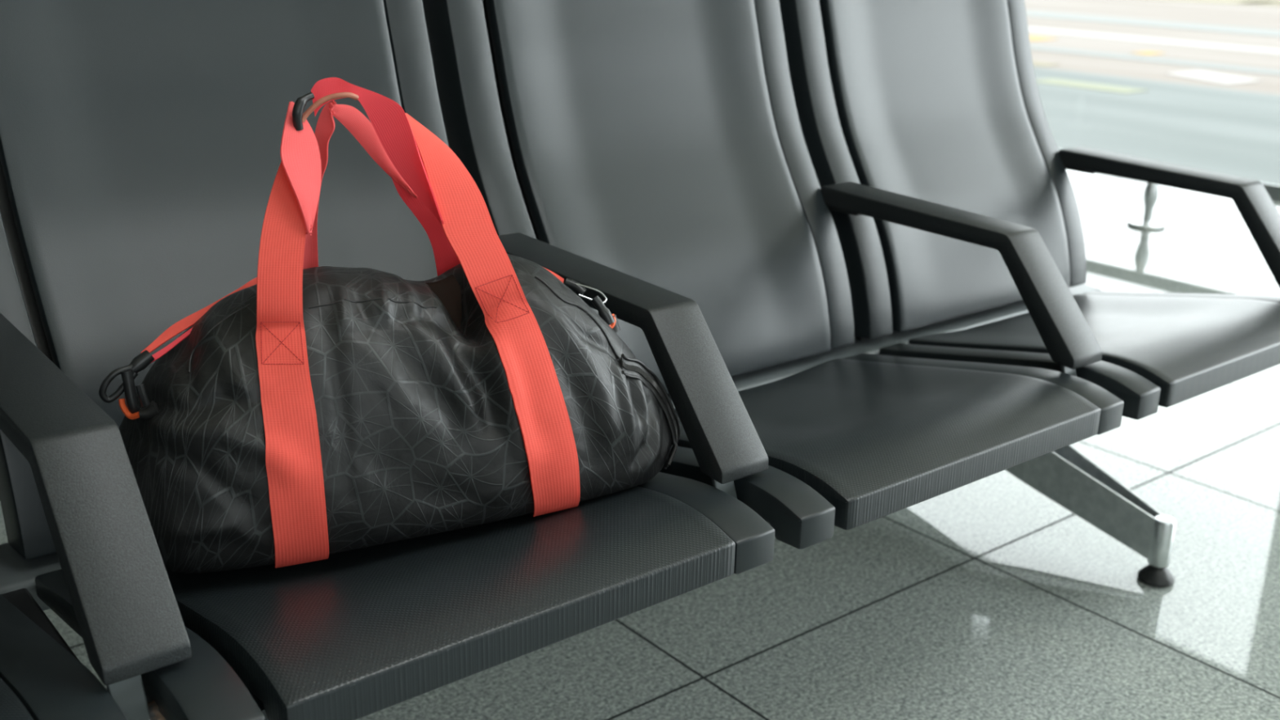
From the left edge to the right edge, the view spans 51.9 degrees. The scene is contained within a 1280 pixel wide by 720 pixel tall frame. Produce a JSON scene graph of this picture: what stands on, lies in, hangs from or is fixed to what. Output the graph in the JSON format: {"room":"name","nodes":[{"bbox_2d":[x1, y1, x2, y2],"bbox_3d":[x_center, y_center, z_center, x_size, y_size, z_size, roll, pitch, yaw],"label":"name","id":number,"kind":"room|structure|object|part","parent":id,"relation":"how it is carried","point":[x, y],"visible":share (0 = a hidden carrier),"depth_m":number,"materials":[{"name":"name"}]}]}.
{"room":"airport terminal","nodes":[
{"label":"airport terminal","id":0,"kind":"room"},
{"bbox_2d":[0,169,1279,719],"bbox_3d":[-0.050,0.987,0.513,10.170,0.200,8.300,-13,24,-37],"label":"floor","id":1,"kind":"structure","parent":0,"point":[988,597],"depth_m":2.03,"materials":[{"name":"tile"}]},
{"bbox_2d":[0,0,1279,719],"bbox_3d":[-0.109,-0.024,1.597,2.432,1.019,0.893,-13,24,-37],"label":"bench","id":2,"kind":"object","parent":1,"relation":"on","point":[843,242],"visible":0.84,"depth_m":1.51,"materials":[{"name":"black"}]},
{"bbox_3d":[-0.685,0.301,0.902,0.448,0.098,0.426,-13,24,-37],"label":"seat","id":3,"kind":"part","parent":2,"relation":"part of","materials":[{"name":"black"}]},
{"bbox_3d":[-0.653,-0.138,1.285,0.053,0.625,0.290,-13,24,-37],"label":"backrest rail","id":4,"kind":"part","parent":2,"relation":"part of","materials":[{"name":"black plastic"}]},
{"bbox_3d":[-0.490,0.252,1.054,0.052,0.089,0.426,-13,24,-37],"label":"seat rail","id":5,"kind":"part","parent":2,"relation":"part of","materials":[{"name":"black plastic"}]},
{"bbox_3d":[-0.501,0.094,1.109,0.065,0.161,0.454,-13,24,-37],"label":"armrest","id":6,"kind":"part","parent":2,"relation":"part of","materials":[{"name":"plastic"}]},
{"bbox_3d":[-0.424,0.236,1.105,0.050,0.089,0.426,-13,24,-37],"label":"seat rail","id":7,"kind":"part","parent":2,"relation":"part of","materials":[{"name":"black plastic"}]},
{"bbox_3d":[-0.435,-0.184,1.428,0.448,0.619,0.256,-13,24,-37],"label":"backrest","id":8,"kind":"part","parent":2,"relation":"part of","materials":[{"name":"grey"}]},
{"bbox_2d":[98,77,680,573],"bbox_3d":[-0.220,-0.042,1.236,0.559,0.446,0.247,-9,21,-27],"label":"duffel bag","id":9,"kind":"object","parent":2,"relation":"on","point":[308,412],"visible":0.9,"depth_m":1.16,"materials":[{"name":"fabric"}]},
{"bbox_3d":[-0.421,0.030,1.114,0.010,0.019,0.008,-1,19,-7],"label":"zip pull","id":10,"kind":"part","parent":9,"relation":"part of","materials":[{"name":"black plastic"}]},
{"bbox_3d":[-0.251,-0.234,1.594,0.051,0.625,0.290,-13,24,-37],"label":"backrest rail","id":11,"kind":"part","parent":2,"relation":"part of","materials":[{"name":"black plastic"}]},
{"bbox_3d":[-0.218,0.189,1.262,0.448,0.098,0.426,-13,24,-37],"label":"seat","id":12,"kind":"part","parent":2,"relation":"part of","materials":[{"name":"black"}]},
{"bbox_3d":[-0.185,-0.249,1.645,0.053,0.625,0.290,-13,24,-37],"label":"backrest rail","id":13,"kind":"part","parent":2,"relation":"part of","materials":[{"name":"black plastic"}]},
{"bbox_3d":[-0.034,-0.017,1.468,0.065,0.161,0.454,-13,24,-37],"label":"armrest","id":14,"kind":"part","parent":2,"relation":"part of","materials":[{"name":"plastic"}]},
{"bbox_3d":[0.032,-0.296,1.787,0.448,0.619,0.256,-13,24,-37],"label":"backrest","id":15,"kind":"part","parent":2,"relation":"part of","materials":[{"name":"grey"}]},
{"bbox_3d":[-0.023,0.141,1.413,0.052,0.089,0.426,-13,24,-37],"label":"seat rail","id":16,"kind":"part","parent":2,"relation":"part of","materials":[{"name":"black plastic"}]},
{"bbox_3d":[0.043,0.125,1.464,0.050,0.089,0.426,-13,24,-37],"label":"seat rail","id":17,"kind":"part","parent":2,"relation":"part of","materials":[{"name":"black plastic"}]},
{"bbox_3d":[0.216,-0.345,1.954,0.051,0.625,0.290,-13,24,-37],"label":"backrest rail","id":18,"kind":"part","parent":2,"relation":"part of","materials":[{"name":"black plastic"}]},
{"bbox_3d":[0.282,-0.361,2.004,0.053,0.625,0.290,-13,24,-37],"label":"backrest rail","id":19,"kind":"part","parent":2,"relation":"part of","materials":[{"name":"black plastic"}]},
{"bbox_3d":[0.249,0.078,1.621,0.448,0.098,0.426,-13,24,-37],"label":"seat","id":20,"kind":"part","parent":2,"relation":"part of","materials":[{"name":"black"}]},
{"bbox_3d":[0.499,-0.407,2.147,0.448,0.619,0.256,-13,24,-37],"label":"backrest","id":21,"kind":"part","parent":2,"relation":"part of","materials":[{"name":"grey"}]},
{"bbox_3d":[0.433,-0.129,1.828,0.065,0.161,0.454,-13,24,-37],"label":"armrest","id":22,"kind":"part","parent":2,"relation":"part of","materials":[{"name":"plastic"}]},
{"bbox_3d":[0.444,0.029,1.773,0.052,0.089,0.426,-13,24,-37],"label":"seat rail","id":23,"kind":"part","parent":2,"relation":"part of","materials":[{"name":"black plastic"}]},
{"bbox_3d":[0.510,0.013,1.824,0.050,0.089,0.426,-13,24,-37],"label":"seat rail","id":24,"kind":"part","parent":2,"relation":"part of","materials":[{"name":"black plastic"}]},
{"bbox_3d":[0.684,-0.457,2.313,0.051,0.625,0.290,-13,24,-37],"label":"backrest rail","id":25,"kind":"part","parent":2,"relation":"part of","materials":[{"name":"black plastic"}]},
{"bbox_3d":[0.716,-0.034,1.981,0.448,0.098,0.426,-13,24,-37],"label":"seat","id":26,"kind":"part","parent":2,"relation":"part of","materials":[{"name":"black"}]},
{"bbox_3d":[0.834,0.290,2.103,0.034,0.079,0.034,-13,24,-37],"label":"foot post","id":27,"kind":"part","parent":2,"relation":"part of","materials":[{"name":"metal"}]},
{"bbox_3d":[0.900,-0.240,2.187,0.065,0.161,0.454,-13,24,-37],"label":"armrest","id":28,"kind":"part","parent":2,"relation":"part of","materials":[{"name":"plastic"}]},
{"bbox_3d":[0.911,-0.082,2.133,0.052,0.089,0.426,-13,24,-37],"label":"seat rail","id":29,"kind":"part","parent":2,"relation":"part of","materials":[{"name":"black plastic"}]},
{"bbox_2d":[1057,148,1279,229],"bbox_3d":[2.148,-0.425,4.185,0.132,0.215,4.650,-13,24,-37],"label":"guard rail","id":30,"kind":"object","parent":1,"relation":"on","point":[1151,191],"visible":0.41,"depth_m":4.59,"materials":[{"name":"silver metal"}]},
{"bbox_3d":[1.788,-0.554,4.614,0.132,0.170,0.132,-13,24,-37],"label":"post","id":31,"kind":"part","parent":30,"relation":"part of","materials":[{"name":"metal"}]},
{"label":"outside","id":32,"kind":"structure","parent":0,"visible":0},
{"bbox_2d":[1024,0,1279,94],"bbox_3d":[109.473,-62.247,207.654,357.500,0.500,600.000,-13,24,-37],"label":"apron","id":33,"kind":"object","parent":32,"point":[1254,16],"depth_m":61.71,"materials":[{"name":"concrete"}]},
{"bbox_2d":[1029,35,1058,40],"bbox_3d":[17.796,-14.910,60.862,1.800,0.020,2.400,-13,24,-37],"label":"yellow marking","id":34,"kind":"object","parent":33,"relation":"on","point":[1031,37],"visible":0.43,"depth_m":60.36,"materials":[{"name":"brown paint"}]},
{"bbox_2d":[1032,61,1058,66],"bbox_3d":[14.804,-11.259,49.862,1.000,0.020,1.900,-13,24,-37],"label":"yellow marking","id":35,"kind":"object","parent":33,"relation":"on","point":[1035,63],"visible":0.43,"depth_m":49.41,"materials":[{"name":"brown paint"}]},
{"bbox_2d":[1131,51,1165,54],"bbox_3d":[21.104,-12.741,54.650,1.300,0.020,0.800,-13,24,-37],"label":"yellow marking","id":36,"kind":"object","parent":33,"relation":"on","point":[1142,52],"visible":1,"depth_m":54.59,"materials":[{"name":"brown paint"}]},
{"bbox_2d":[1026,10,1279,36],"bbox_3d":[23.065,-20.316,77.204,4.000,0.020,85.000,-13,24,-37],"label":"road marking","id":37,"kind":"object","parent":33,"relation":"on","point":[1028,13],"visible":0.75,"depth_m":71.17,"materials":[{"name":"white paint"}]},
{"bbox_2d":[1027,26,1279,54],"bbox_3d":[18.218,-17.102,67.393,2.500,0.012,75.000,-13,24,-37],"label":"road marking","id":38,"kind":"object","parent":33,"relation":"on","point":[1198,44],"visible":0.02,"depth_m":60.62,"materials":[{"name":"white paint"}]},
{"bbox_2d":[1030,44,1279,75],"bbox_3d":[17.831,-12.906,54.929,1.600,0.020,55.000,-13,24,-37],"label":"road marking","id":39,"kind":"object","parent":33,"relation":"on","point":[1276,72],"visible":0.44,"depth_m":51.73,"materials":[{"name":"white paint"}]},
{"bbox_2d":[1164,69,1262,84],"bbox_3d":[20.202,-9.979,46.414,2.228,0.020,4.122,-5,19,-16],"label":"road marking","id":40,"kind":"object","parent":33,"relation":"on","point":[1212,77],"visible":1,"depth_m":46.24,"materials":[{"name":"white paint"}]},
{"bbox_2d":[1161,0,1279,6],"bbox_3d":[85.288,-42.348,146.378,156.000,0.020,110.000,-13,24,-37],"label":"verge","id":41,"kind":"structure","parent":33,"relation":"on","point":[1226,2],"depth_m":93.64,"materials":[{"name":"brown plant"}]},
{"bbox_2d":[1237,0,1279,3],"bbox_3d":[44.228,-25.529,93.977,5.000,0.020,1.200,-13,24,-37],"label":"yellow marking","id":42,"kind":"object","parent":41,"relation":"on","point":[1264,2],"visible":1,"depth_m":94.02,"materials":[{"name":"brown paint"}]},
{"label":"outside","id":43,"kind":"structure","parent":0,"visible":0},
{"bbox_2d":[1033,66,1279,185],"bbox_3d":[-0.191,-7.331,38.108,36.900,0.500,180.000,-13,24,-37],"label":"road","id":44,"kind":"structure","parent":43,"point":[1226,131],"depth_m":35.47,"materials":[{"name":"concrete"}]},
{"bbox_2d":[1035,78,1148,93],"bbox_3d":[14.678,-8.990,43.136,1.300,0.020,3.600,-13,24,-37],"label":"yellow marking","id":45,"kind":"object","parent":44,"relation":"on","point":[1051,81],"visible":0.86,"depth_m":42.98,"materials":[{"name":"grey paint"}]}
]}

